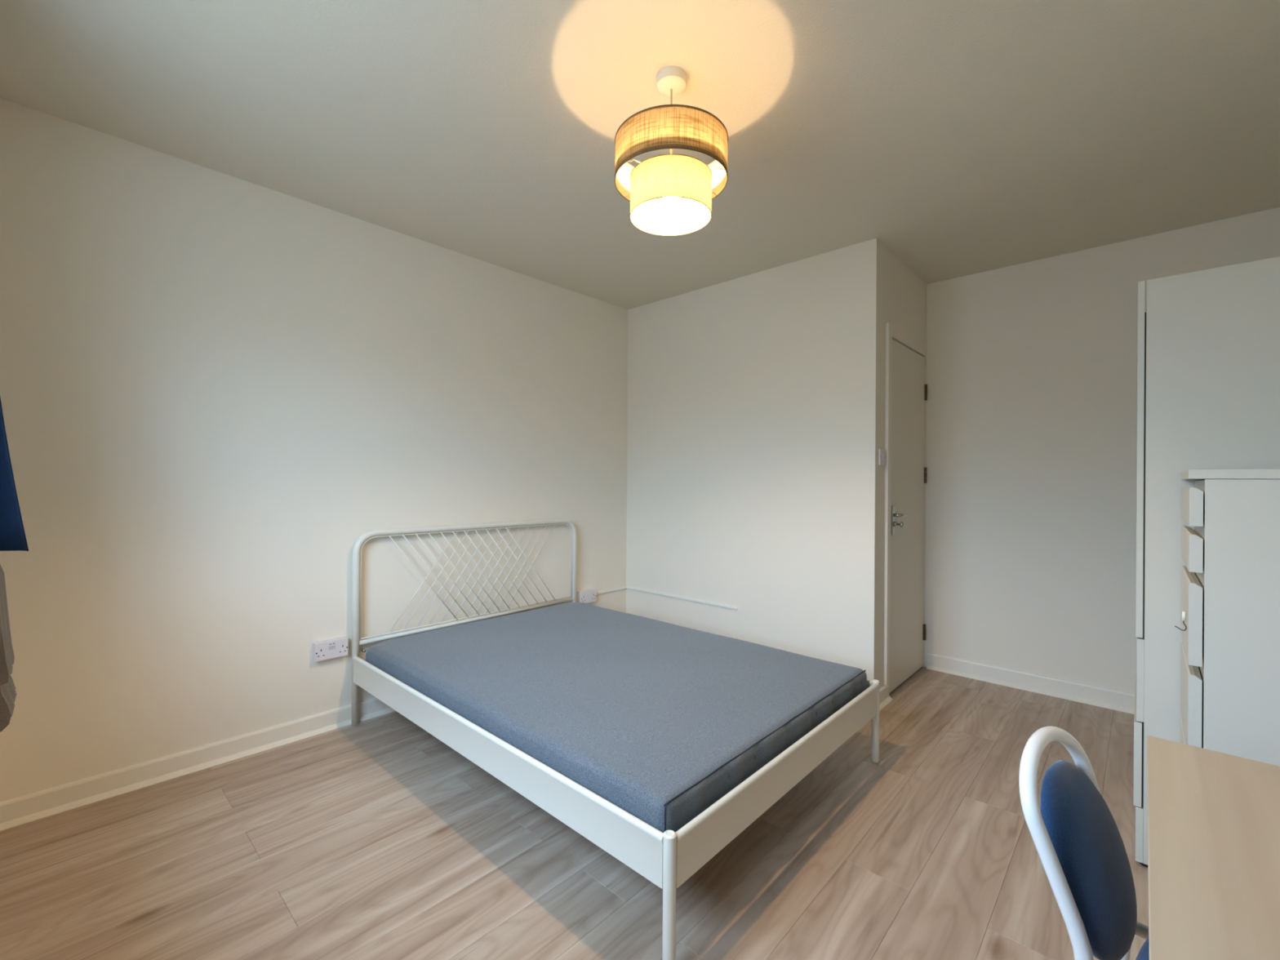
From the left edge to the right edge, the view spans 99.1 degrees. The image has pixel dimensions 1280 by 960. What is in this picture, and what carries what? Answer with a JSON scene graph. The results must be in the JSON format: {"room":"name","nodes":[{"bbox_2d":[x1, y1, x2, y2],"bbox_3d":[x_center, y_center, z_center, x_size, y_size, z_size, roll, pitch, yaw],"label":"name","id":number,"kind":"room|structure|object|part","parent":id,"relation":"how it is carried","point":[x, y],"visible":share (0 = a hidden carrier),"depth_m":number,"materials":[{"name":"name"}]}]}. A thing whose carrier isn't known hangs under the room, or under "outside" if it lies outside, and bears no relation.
{"room":"bedroom","nodes":[
{"label":"bedroom","id":0,"kind":"room"},
{"bbox_2d":[0,564,16,732],"bbox_3d":[-1.699,0.424,1.421,0.260,0.410,0.096,0,0,43],"label":"hanging cloth","id":1,"kind":"object","parent":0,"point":[7,688],"visible":1,"depth_m":1.40,"materials":[{"name":"fabric"}]},
{"bbox_2d":[0,97,627,801],"bbox_3d":[-1.296,-0.051,2.977,0.120,2.528,3.634,0,0,43],"label":"wall","id":2,"kind":"structure","parent":0,"point":[214,384],"depth_m":2.40,"materials":[{"name":"beige paint"}]},
{"bbox_2d":[0,697,395,831],"bbox_3d":[-1.170,1.170,3.009,0.032,0.088,3.164,0,0,43],"label":"baseboard","id":3,"kind":"structure","parent":2,"relation":"attached to","point":[30,807],"depth_m":2.21,"materials":[{"name":"beige paint"}]},
{"bbox_2d":[312,636,348,662],"bbox_3d":[-1.500,0.818,2.643,0.041,0.087,0.147,0,0,43],"label":"double socket","id":4,"kind":"object","parent":2,"relation":"attached to","point":[328,649],"visible":1,"depth_m":2.63,"materials":[{"name":"white plastic"}]},
{"bbox_3d":[-1.485,0.807,2.630,0.001,0.018,0.028,0,0,43],"label":"port panel","id":5,"kind":"part","parent":4,"relation":"part of","materials":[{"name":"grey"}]},
{"bbox_2d":[577,588,596,603],"bbox_3d":[-0.374,0.824,3.860,0.043,0.087,0.147,0,0,43],"label":"double socket","id":6,"kind":"object","parent":2,"relation":"attached to","point":[587,596],"visible":0.9,"depth_m":3.84,"materials":[{"name":"white plastic"}]},
{"bbox_2d":[0,666,1148,959],"bbox_3d":[0.428,1.274,2.161,3.772,0.100,4.328,0,0,43],"label":"floor","id":7,"kind":"structure","parent":0,"point":[375,838],"depth_m":1.74,"materials":[{"name":"brown"}]},
{"bbox_2d":[351,518,879,959],"bbox_3d":[-0.190,0.740,2.544,2.047,0.960,1.446,0,0,43],"label":"frame","id":8,"kind":"object","parent":7,"relation":"on","point":[668,859],"visible":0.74,"depth_m":1.79,"materials":[{"name":"white steel"}]},
{"bbox_3d":[-1.168,0.542,2.962,0.005,0.507,0.388,0,0,43],"label":"rod","id":9,"kind":"part","parent":8,"relation":"part of","materials":[{"name":"white metal"}]},
{"label":"rod","id":10,"kind":"part","parent":8,"relation":"part of","materials":[{"name":"white metal"}]},
{"label":"rod","id":11,"kind":"part","parent":8,"relation":"part of","materials":[{"name":"white metal"}]},
{"bbox_3d":[-1.120,0.542,3.013,0.005,0.507,0.388,0,0,43],"label":"rod","id":12,"kind":"part","parent":8,"relation":"part of","materials":[{"name":"white metal"}]},
{"bbox_3d":[-1.072,0.543,3.065,0.005,0.507,0.388,0,0,43],"label":"rod","id":13,"kind":"part","parent":8,"relation":"part of","materials":[{"name":"white metal"}]},
{"bbox_3d":[-1.074,0.543,3.073,0.005,0.507,0.384,0,0,43],"label":"rod","id":14,"kind":"part","parent":8,"relation":"part of","materials":[{"name":"white metal"}]},
{"label":"rod","id":15,"kind":"part","parent":8,"relation":"part of","materials":[{"name":"white metal"}]},
{"bbox_3d":[-1.025,0.543,3.117,0.005,0.507,0.388,0,0,43],"label":"rod","id":16,"kind":"part","parent":8,"relation":"part of","materials":[{"name":"white metal"}]},
{"bbox_3d":[-0.931,0.735,3.225,0.033,0.960,1.446,0,0,43],"label":"headboard frame","id":17,"kind":"part","parent":8,"relation":"part of","materials":[{"name":"white metal"}]},
{"label":"rod","id":18,"kind":"part","parent":8,"relation":"part of","materials":[{"name":"white metal"}]},
{"bbox_3d":[-0.977,0.543,3.169,0.005,0.507,0.388,0,0,43],"label":"rod","id":19,"kind":"part","parent":8,"relation":"part of","materials":[{"name":"white metal"}]},
{"bbox_3d":[-0.929,0.544,3.221,0.005,0.507,0.388,0,0,43],"label":"rod","id":20,"kind":"part","parent":8,"relation":"part of","materials":[{"name":"white metal"}]},
{"bbox_3d":[-0.931,0.544,3.228,0.005,0.507,0.384,0,0,43],"label":"rod","id":21,"kind":"part","parent":8,"relation":"part of","materials":[{"name":"white metal"}]},
{"label":"rod","id":22,"kind":"part","parent":8,"relation":"part of","materials":[{"name":"white metal"}]},
{"bbox_3d":[-0.882,0.544,3.273,0.005,0.507,0.388,0,0,43],"label":"rod","id":23,"kind":"part","parent":8,"relation":"part of","materials":[{"name":"white metal"}]},
{"label":"rod","id":24,"kind":"part","parent":8,"relation":"part of","materials":[{"name":"white metal"}]},
{"bbox_3d":[-0.834,0.544,3.325,0.005,0.507,0.388,0,0,43],"label":"rod","id":25,"kind":"part","parent":8,"relation":"part of","materials":[{"name":"white metal"}]},
{"bbox_3d":[-0.674,0.937,2.020,1.991,0.130,0.021,0,0,43],"label":"rail","id":26,"kind":"part","parent":8,"relation":"part of","materials":[{"name":"white metal"}]},
{"label":"rod","id":27,"kind":"part","parent":8,"relation":"part of","materials":[{"name":"white metal"}]},
{"bbox_3d":[-0.786,0.545,3.377,0.005,0.507,0.388,0,0,43],"label":"rod","id":28,"kind":"part","parent":8,"relation":"part of","materials":[{"name":"white metal"}]},
{"label":"rod","id":29,"kind":"part","parent":8,"relation":"part of","materials":[{"name":"white metal"}]},
{"bbox_3d":[-0.739,0.545,3.429,0.005,0.507,0.388,0,0,43],"label":"rod","id":30,"kind":"part","parent":8,"relation":"part of","materials":[{"name":"white metal"}]},
{"label":"rod","id":31,"kind":"part","parent":8,"relation":"part of","materials":[{"name":"white metal"}]},
{"bbox_3d":[-0.691,0.545,3.481,0.005,0.507,0.388,0,0,43],"label":"rod","id":32,"kind":"part","parent":8,"relation":"part of","materials":[{"name":"white metal"}]},
{"bbox_2d":[365,602,866,832],"bbox_3d":[-0.186,0.893,2.544,1.958,0.172,1.378,0,0,43],"label":"mattress","id":33,"kind":"object","parent":8,"relation":"on","point":[660,721],"visible":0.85,"depth_m":2.08,"materials":[{"name":"grey fabric"}]},
{"bbox_3d":[0.072,1.045,1.342,0.033,0.352,0.033,0,0,43],"label":"leg","id":34,"kind":"part","parent":8,"relation":"part of","materials":[{"name":"white metal"}]},
{"bbox_3d":[0.555,0.945,1.859,0.021,0.130,1.387,0,0,43],"label":"foot rail","id":35,"kind":"part","parent":8,"relation":"part of","materials":[{"name":"white metal"}]},
{"bbox_3d":[0.289,0.944,3.070,1.991,0.130,0.021,0,0,43],"label":"rail","id":36,"kind":"part","parent":8,"relation":"part of","materials":[{"name":"white metal"}]},
{"bbox_3d":[1.028,1.052,2.384,0.033,0.352,0.033,0,0,43],"label":"leg","id":37,"kind":"part","parent":8,"relation":"part of","materials":[{"name":"white metal"}]},
{"bbox_2d":[1018,725,1149,959],"bbox_3d":[0.895,0.845,0.786,0.382,0.770,0.558,0,0,-36],"label":"desk chair","id":38,"kind":"object","parent":7,"relation":"on","point":[1078,842],"visible":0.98,"depth_m":0.92,"materials":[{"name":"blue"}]},
{"bbox_3d":[1.036,1.013,0.825,0.043,0.430,0.461,0,0,-44],"label":"leg","id":39,"kind":"part","parent":38,"relation":"part of","materials":[{"name":"white"}]},
{"bbox_3d":[0.930,0.771,0.739,0.370,0.056,0.380,0,0,-38],"label":"seat","id":40,"kind":"part","parent":38,"relation":"part of","materials":[{"name":"blue fabric"}]},
{"bbox_2d":[1133,256,1279,867],"bbox_3d":[2.011,0.301,1.762,0.605,1.866,0.602,0,0,43],"label":"wardrobe","id":41,"kind":"object","parent":7,"relation":"on","point":[1208,355],"visible":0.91,"depth_m":1.68,"materials":[{"name":"white wood"}]},
{"bbox_3d":[1.791,0.909,1.960,0.019,0.268,0.602,0,0,43],"label":"drawer","id":42,"kind":"part","parent":41,"relation":"part of","materials":[{"name":"white wood"}]},
{"bbox_3d":[1.798,0.640,1.958,0.018,0.262,0.599,0,0,43],"label":"drawer","id":43,"kind":"part","parent":41,"relation":"part of","materials":[{"name":"white wood"}]},
{"bbox_3d":[1.800,-0.064,1.960,0.016,1.138,0.599,0,0,43],"label":"door","id":44,"kind":"part","parent":41,"relation":"part of","materials":[{"name":"white wood"}]},
{"bbox_2d":[1146,735,1279,959],"bbox_3d":[0.799,0.861,0.420,0.600,0.730,1.200,0,0,43],"label":"desk","id":45,"kind":"object","parent":7,"relation":"on","point":[1214,816],"visible":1,"depth_m":0.72,"materials":[{"name":"brown wood"}]},
{"bbox_2d":[1179,469,1279,766],"bbox_3d":[1.702,0.604,1.354,0.502,1.256,0.401,0,0,43],"label":"dresser","id":46,"kind":"object","parent":7,"relation":"on","point":[1230,593],"visible":0.71,"depth_m":1.33,"materials":[{"name":"white wood"}]},
{"bbox_2d":[1174,611,1186,631],"bbox_3d":[1.435,0.373,1.448,0.023,0.050,0.009,0,0,43],"label":"wire hook","id":47,"kind":"object","parent":46,"relation":"attached to","point":[1184,613],"visible":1,"depth_m":1.44,"materials":[{"name":"beige"}]},
{"bbox_3d":[1.526,0.832,1.515,0.024,0.212,0.396,0,0,43],"label":"drawer","id":48,"kind":"part","parent":46,"relation":"part of","materials":[{"name":"white wood"}]},
{"bbox_3d":[1.528,0.597,1.515,0.024,0.212,0.396,0,0,43],"label":"drawer","id":49,"kind":"part","parent":46,"relation":"part of","materials":[{"name":"white wood"}]},
{"bbox_3d":[1.529,0.364,1.515,0.024,0.208,0.396,0,0,43],"label":"drawer","id":50,"kind":"part","parent":46,"relation":"part of","materials":[{"name":"white wood"}]},
{"bbox_3d":[1.531,0.185,1.515,0.024,0.095,0.396,0,0,43],"label":"drawer","id":51,"kind":"part","parent":46,"relation":"part of","materials":[{"name":"white wood"}]},
{"bbox_3d":[1.531,0.068,1.515,0.024,0.098,0.396,0,0,43],"label":"drawer","id":52,"kind":"part","parent":46,"relation":"part of","materials":[{"name":"white wood"}]},
{"bbox_3d":[1.545,0.601,1.500,0.013,1.200,0.363,0,0,43],"label":"rail","id":53,"kind":"part","parent":46,"relation":"part of","materials":[{"name":"white wood"}]},
{"bbox_3d":[1.706,-0.013,1.354,0.502,0.023,0.401,0,0,43],"label":"panel","id":54,"kind":"part","parent":46,"relation":"part of","materials":[{"name":"white wood"}]},
{"bbox_2d":[0,0,1279,309],"bbox_3d":[0.368,-1.364,2.078,3.772,0.120,4.558,0,0,43],"label":"ceiling","id":55,"kind":"structure","parent":0,"point":[962,137],"depth_m":1.92,"materials":[{"name":"beige paint"}]},
{"bbox_2d":[614,66,728,235],"bbox_3d":[0.101,-1.078,1.768,0.366,0.456,0.366,0,0,43],"label":"pendant lamp","id":56,"kind":"object","parent":55,"relation":"hanging from","point":[670,194],"visible":1,"depth_m":1.66,"materials":[{"name":"beige fabric"}]},
{"bbox_3d":[0.100,-0.922,1.768,0.062,0.032,0.062,0,0,43],"label":"bulb","id":57,"kind":"part","parent":56,"relation":"part of","materials":[{"name":"white glass"}]},
{"bbox_3d":[0.100,-1.028,1.768,0.362,0.126,0.362,0,0,43],"label":"lamp shade","id":58,"kind":"part","parent":56,"relation":"part of","materials":[{"name":"fabric"}]},
{"bbox_3d":[0.100,-0.914,1.768,0.262,0.126,0.262,0,0,43],"label":"lamp shade","id":59,"kind":"part","parent":56,"relation":"part of","materials":[{"name":"fabric"}]},
{"bbox_3d":[0.101,-1.137,1.768,0.006,0.262,0.006,0,0,20],"label":"cord","id":60,"kind":"part","parent":56,"relation":"part of","materials":[{"name":"beige plastic"}]},
{"bbox_2d":[626,243,857,666],"bbox_3d":[0.578,-0.038,3.624,1.753,2.528,0.100,0,0,43],"label":"wall","id":61,"kind":"structure","parent":0,"point":[742,418],"depth_m":3.44,"materials":[{"name":"beige paint"}]},
{"bbox_2d":[596,586,737,609],"bbox_3d":[0.145,0.824,3.716,1.001,0.018,0.344,0,0,43],"label":"cable trunking","id":62,"kind":"object","parent":61,"relation":"attached to","point":[626,587],"visible":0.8,"depth_m":3.87,"materials":[{"name":"white plastic"}]},
{"bbox_2d":[855,238,927,688],"bbox_3d":[1.538,-0.032,3.298,0.100,2.528,0.924,0,0,43],"label":"wall","id":63,"kind":"structure","parent":0,"point":[889,291],"depth_m":2.97,"materials":[{"name":"beige paint"}]},
{"bbox_2d":[878,448,885,465],"bbox_3d":[1.327,-0.125,2.985,0.015,0.086,0.088,0,0,43],"label":"light switch","id":64,"kind":"object","parent":63,"relation":"attached to","point":[882,453],"visible":1,"depth_m":2.97,"materials":[{"name":"white plastic"}]},
{"bbox_2d":[879,684,892,711],"bbox_3d":[1.329,1.186,2.983,0.032,0.088,0.216,0,0,43],"label":"baseboard","id":65,"kind":"structure","parent":63,"relation":"attached to","point":[885,699],"depth_m":3.00,"materials":[{"name":"beige paint"}]},
{"bbox_2d":[883,322,927,693],"bbox_3d":[1.603,0.180,3.326,0.156,2.104,0.764,0,0,43],"label":"door","id":66,"kind":"structure","parent":63,"relation":"in","point":[906,388],"depth_m":3.29,"materials":[{"name":"beige paint"}]},
{"bbox_3d":[1.384,0.134,3.046,0.018,2.015,0.054,0,0,43],"label":"architrave","id":67,"kind":"part","parent":66,"relation":"part of","materials":[{"name":"beige paint"}]},
{"bbox_3d":[1.454,0.232,3.134,0.009,0.168,0.036,0,0,43],"label":"handle plate","id":68,"kind":"part","parent":66,"relation":"part of","materials":[{"name":"silver metal"}]},
{"bbox_3d":[1.512,0.203,3.153,0.050,0.023,0.126,0,0,43],"label":"lever","id":69,"kind":"part","parent":66,"relation":"part of","materials":[{"name":"silver metal"}]},
{"bbox_3d":[1.605,0.205,3.370,0.099,2.054,0.699,0,0,43],"label":"frame","id":70,"kind":"part","parent":66,"relation":"part of","materials":[{"name":"beige paint"}]},
{"bbox_2d":[924,207,1279,693],"bbox_3d":[2.553,-0.025,3.071,1.899,2.528,0.120,0,0,43],"label":"wall","id":71,"kind":"structure","parent":0,"point":[1031,416],"depth_m":3.17,"materials":[{"name":"beige paint"}]},
{"bbox_2d":[926,652,1134,714],"bbox_3d":[2.493,1.188,3.015,1.659,0.100,0.032,0,0,43],"label":"baseboard","id":72,"kind":"structure","parent":71,"relation":"attached to","point":[1122,701],"depth_m":3.18,"materials":[{"name":"beige paint"}]},
{"bbox_3d":[-1.052,-0.050,0.550,3.532,2.528,0.300,0,0,43],"label":"wall","id":73,"kind":"structure","parent":0,"visible":0},
{"bbox_3d":[-1.031,-1.097,0.771,2.370,0.022,0.043,0,0,43],"label":"rail","id":74,"kind":"object","parent":73,"relation":"attached to","visible":0},
{"bbox_2d":[0,397,28,551],"bbox_3d":[-1.738,-0.456,1.453,0.390,1.270,0.094,0,0,33],"label":"curtain","id":75,"kind":"object","parent":74,"relation":"hanging from","point":[12,534],"visible":1,"depth_m":1.38,"materials":[{"name":"blue fabric"}]}
]}

